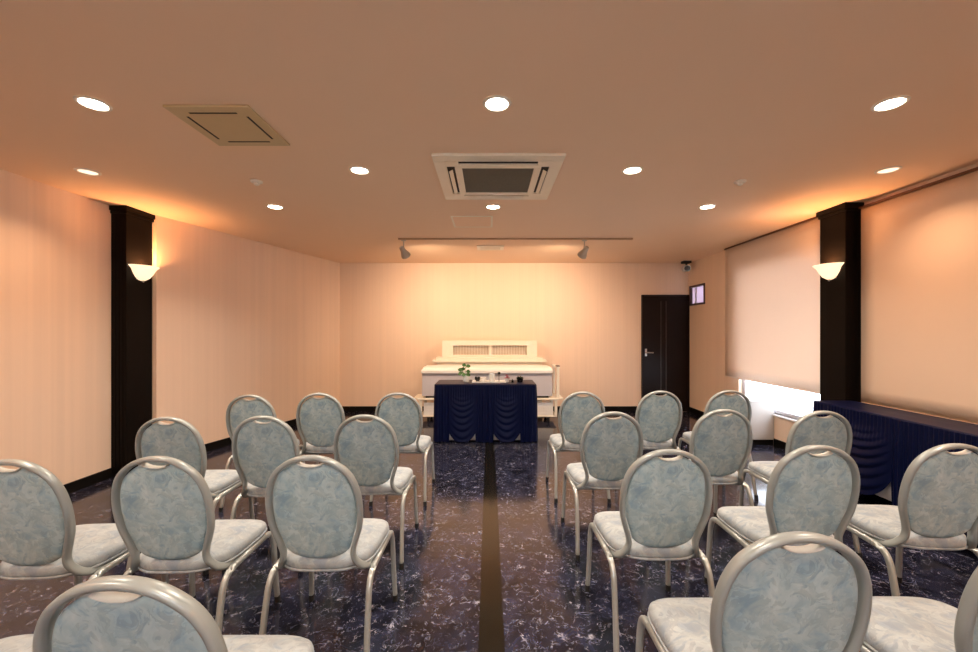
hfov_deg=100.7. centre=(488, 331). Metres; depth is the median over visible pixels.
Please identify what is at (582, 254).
spotlight
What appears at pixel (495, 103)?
recessed light
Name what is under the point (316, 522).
banquet chair
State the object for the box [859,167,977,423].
roller blind
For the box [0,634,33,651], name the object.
banquet chair
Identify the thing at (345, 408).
baseboard
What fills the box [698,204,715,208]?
recessed light
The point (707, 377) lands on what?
wall
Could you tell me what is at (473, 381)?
serving tray
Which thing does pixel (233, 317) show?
wall
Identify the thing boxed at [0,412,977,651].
floor
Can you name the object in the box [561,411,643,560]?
banquet chair
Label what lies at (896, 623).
banquet chair
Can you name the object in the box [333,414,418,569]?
banquet chair
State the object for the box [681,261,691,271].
security camera
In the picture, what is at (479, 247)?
ceiling vent
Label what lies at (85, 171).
recessed light
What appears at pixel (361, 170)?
recessed light
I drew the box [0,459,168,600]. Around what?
banquet chair
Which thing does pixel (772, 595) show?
banquet chair
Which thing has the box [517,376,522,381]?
potted plant
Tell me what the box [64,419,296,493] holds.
baseboard
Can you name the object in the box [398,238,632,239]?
track
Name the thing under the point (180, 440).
banquet chair
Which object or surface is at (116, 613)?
banquet chair
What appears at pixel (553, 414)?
shelf
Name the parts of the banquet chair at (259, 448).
leg, seat, handle trim, backrest, frame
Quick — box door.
[641,295,688,411]
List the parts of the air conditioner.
intake frame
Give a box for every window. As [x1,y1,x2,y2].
[689,283,704,305]
[742,380,801,421]
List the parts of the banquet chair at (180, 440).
leg, handle trim, backrest, frame, leg, seat, rail, leg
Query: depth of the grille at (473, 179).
3.14 m
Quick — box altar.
[432,340,546,402]
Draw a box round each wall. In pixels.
[0,169,339,484]
[340,263,687,405]
[688,163,977,444]
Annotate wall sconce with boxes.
[128,264,159,281]
[812,262,844,280]
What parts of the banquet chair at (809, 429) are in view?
leg, rail, seat, frame, backrest, leg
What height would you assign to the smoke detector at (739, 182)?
0.036 m
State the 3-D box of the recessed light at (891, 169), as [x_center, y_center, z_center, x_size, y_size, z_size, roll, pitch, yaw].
[2.975,-1.203,3.020,0.152,0.008,0.152,0,0,0]
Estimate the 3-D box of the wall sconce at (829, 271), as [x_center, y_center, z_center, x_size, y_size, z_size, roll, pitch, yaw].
[3.260,-0.574,3.935,0.150,0.161,0.300,0,0,0]
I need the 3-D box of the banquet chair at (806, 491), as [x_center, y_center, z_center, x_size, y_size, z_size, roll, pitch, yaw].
[1.421,0.939,1.987,0.461,0.909,0.543,0,0,1]
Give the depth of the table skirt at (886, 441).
3.01 m
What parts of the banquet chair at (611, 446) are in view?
leg, rail, leg, seat, frame, backrest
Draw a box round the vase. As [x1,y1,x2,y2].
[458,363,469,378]
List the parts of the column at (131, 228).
crown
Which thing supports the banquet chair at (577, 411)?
on the floor
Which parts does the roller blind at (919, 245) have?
head rail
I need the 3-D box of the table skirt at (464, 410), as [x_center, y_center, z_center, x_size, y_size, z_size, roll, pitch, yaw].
[-0.045,1.020,5.331,1.332,0.727,0.560,0,0,0]
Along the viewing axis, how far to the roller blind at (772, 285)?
4.82 m
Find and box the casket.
[421,365,552,397]
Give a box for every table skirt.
[433,380,537,441]
[813,401,977,536]
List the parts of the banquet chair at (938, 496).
rail, leg, leg, seat, frame, backrest, handle trim, leg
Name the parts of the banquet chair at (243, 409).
leg, backrest, frame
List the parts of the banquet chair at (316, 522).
leg, handle trim, leg, backrest, frame, seat, leg, rail, leg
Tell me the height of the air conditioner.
0.045 m
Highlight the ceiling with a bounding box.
[0,0,977,262]
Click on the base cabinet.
(762, 418)
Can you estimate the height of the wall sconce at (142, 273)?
0.161 m
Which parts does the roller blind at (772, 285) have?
head rail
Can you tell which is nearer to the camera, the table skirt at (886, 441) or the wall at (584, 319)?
the table skirt at (886, 441)
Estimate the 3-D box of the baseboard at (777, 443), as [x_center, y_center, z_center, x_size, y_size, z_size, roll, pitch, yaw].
[3.484,1.346,2.639,0.012,0.092,8.878,0,0,0]
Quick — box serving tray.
[472,380,505,382]
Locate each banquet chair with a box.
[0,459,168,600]
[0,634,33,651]
[32,575,314,651]
[111,456,280,632]
[124,417,254,575]
[218,394,304,512]
[222,416,301,573]
[259,455,397,651]
[296,393,344,464]
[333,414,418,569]
[369,392,434,505]
[546,391,610,502]
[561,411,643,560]
[585,449,714,651]
[635,391,682,457]
[635,531,871,651]
[677,390,758,499]
[689,409,753,517]
[704,445,859,584]
[739,410,862,558]
[846,443,977,595]
[860,566,977,651]
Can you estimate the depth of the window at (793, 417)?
4.89 m
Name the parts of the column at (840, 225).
crown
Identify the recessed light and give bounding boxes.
[73,95,112,111]
[74,168,101,175]
[266,204,283,208]
[349,166,369,174]
[483,95,510,111]
[485,204,500,208]
[622,166,642,174]
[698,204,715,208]
[871,95,910,111]
[874,166,901,174]
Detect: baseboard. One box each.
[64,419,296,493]
[342,406,636,411]
[689,407,785,449]
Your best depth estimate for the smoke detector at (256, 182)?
3.22 m
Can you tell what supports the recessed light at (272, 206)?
in the ceiling
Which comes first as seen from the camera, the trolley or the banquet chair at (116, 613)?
the banquet chair at (116, 613)
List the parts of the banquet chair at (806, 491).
leg, rail, seat, frame, backrest, handle trim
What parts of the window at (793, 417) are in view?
sill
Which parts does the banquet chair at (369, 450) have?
handle trim, backrest, frame, seat, leg, rail, leg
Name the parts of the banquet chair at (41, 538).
handle trim, backrest, frame, seat, leg, leg, rail, leg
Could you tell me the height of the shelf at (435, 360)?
0.040 m
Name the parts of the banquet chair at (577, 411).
leg, leg, seat, frame, backrest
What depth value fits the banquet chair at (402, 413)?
3.27 m
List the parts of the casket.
lid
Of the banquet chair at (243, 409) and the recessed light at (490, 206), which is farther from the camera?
the recessed light at (490, 206)
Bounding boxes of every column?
[109,205,154,476]
[816,202,863,401]
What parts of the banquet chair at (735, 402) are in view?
leg, seat, backrest, frame, leg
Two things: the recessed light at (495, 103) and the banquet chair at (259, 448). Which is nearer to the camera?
the recessed light at (495, 103)
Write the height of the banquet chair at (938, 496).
0.909 m
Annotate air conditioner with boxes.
[431,153,565,199]
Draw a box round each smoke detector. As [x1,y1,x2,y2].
[250,179,262,185]
[734,179,746,185]
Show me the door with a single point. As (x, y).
(664, 318)
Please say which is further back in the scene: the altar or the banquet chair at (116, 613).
the altar
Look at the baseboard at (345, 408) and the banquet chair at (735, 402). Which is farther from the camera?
the baseboard at (345, 408)
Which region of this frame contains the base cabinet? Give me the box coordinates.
[740,395,773,445]
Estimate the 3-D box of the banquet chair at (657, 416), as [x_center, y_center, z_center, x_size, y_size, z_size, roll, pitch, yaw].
[1.418,0.939,3.597,0.461,0.909,0.543,0,0,0]
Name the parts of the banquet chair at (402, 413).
backrest, frame, seat, leg, leg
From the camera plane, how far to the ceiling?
2.23 m
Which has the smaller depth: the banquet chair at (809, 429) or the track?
the banquet chair at (809, 429)
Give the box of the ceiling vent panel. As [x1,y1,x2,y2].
[162,105,289,145]
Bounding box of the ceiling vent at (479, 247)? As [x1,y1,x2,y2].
[477,245,503,249]
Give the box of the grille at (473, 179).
[462,168,533,191]
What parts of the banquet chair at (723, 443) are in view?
seat, leg, backrest, frame, handle trim, leg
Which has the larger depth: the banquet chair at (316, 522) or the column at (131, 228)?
the column at (131, 228)
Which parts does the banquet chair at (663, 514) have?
leg, rail, leg, seat, frame, backrest, leg, handle trim, leg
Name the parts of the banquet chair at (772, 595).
leg, rail, seat, backrest, frame, handle trim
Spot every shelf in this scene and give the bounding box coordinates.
[422,411,556,416]
[432,359,546,361]
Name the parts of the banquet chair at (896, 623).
rail, seat, frame, backrest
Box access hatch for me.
[451,216,492,226]
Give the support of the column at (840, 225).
attached to the wall at (707, 377)
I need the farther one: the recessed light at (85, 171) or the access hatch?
the access hatch
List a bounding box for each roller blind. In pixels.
[724,217,819,393]
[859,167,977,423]
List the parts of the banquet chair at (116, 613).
handle trim, backrest, frame, seat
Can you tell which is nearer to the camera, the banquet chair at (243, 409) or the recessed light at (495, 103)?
the recessed light at (495, 103)
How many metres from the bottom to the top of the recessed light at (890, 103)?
0.008 m
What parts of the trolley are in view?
panel, panel, post, rail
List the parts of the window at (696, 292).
pane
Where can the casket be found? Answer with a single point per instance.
(541, 375)
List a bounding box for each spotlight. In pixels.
[399,240,410,258]
[577,240,588,258]
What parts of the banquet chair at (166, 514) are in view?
leg, handle trim, backrest, frame, leg, seat, leg, rail, leg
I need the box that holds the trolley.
[414,364,562,421]
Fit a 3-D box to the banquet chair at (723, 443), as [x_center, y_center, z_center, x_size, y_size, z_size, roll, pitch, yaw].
[1.484,0.939,2.797,0.461,0.909,0.543,0,0,1]
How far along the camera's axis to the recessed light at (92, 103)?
2.13 m
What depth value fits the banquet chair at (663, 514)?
1.72 m
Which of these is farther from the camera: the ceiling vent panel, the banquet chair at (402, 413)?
the banquet chair at (402, 413)
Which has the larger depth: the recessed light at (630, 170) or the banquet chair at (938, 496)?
the recessed light at (630, 170)
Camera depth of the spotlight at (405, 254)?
5.21 m
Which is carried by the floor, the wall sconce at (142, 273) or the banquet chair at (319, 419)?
the banquet chair at (319, 419)
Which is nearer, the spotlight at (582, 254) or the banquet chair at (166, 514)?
the banquet chair at (166, 514)
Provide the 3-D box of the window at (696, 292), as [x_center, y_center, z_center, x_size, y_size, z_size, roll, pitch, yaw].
[3.514,-0.623,6.790,0.072,0.340,0.500,0,0,0]

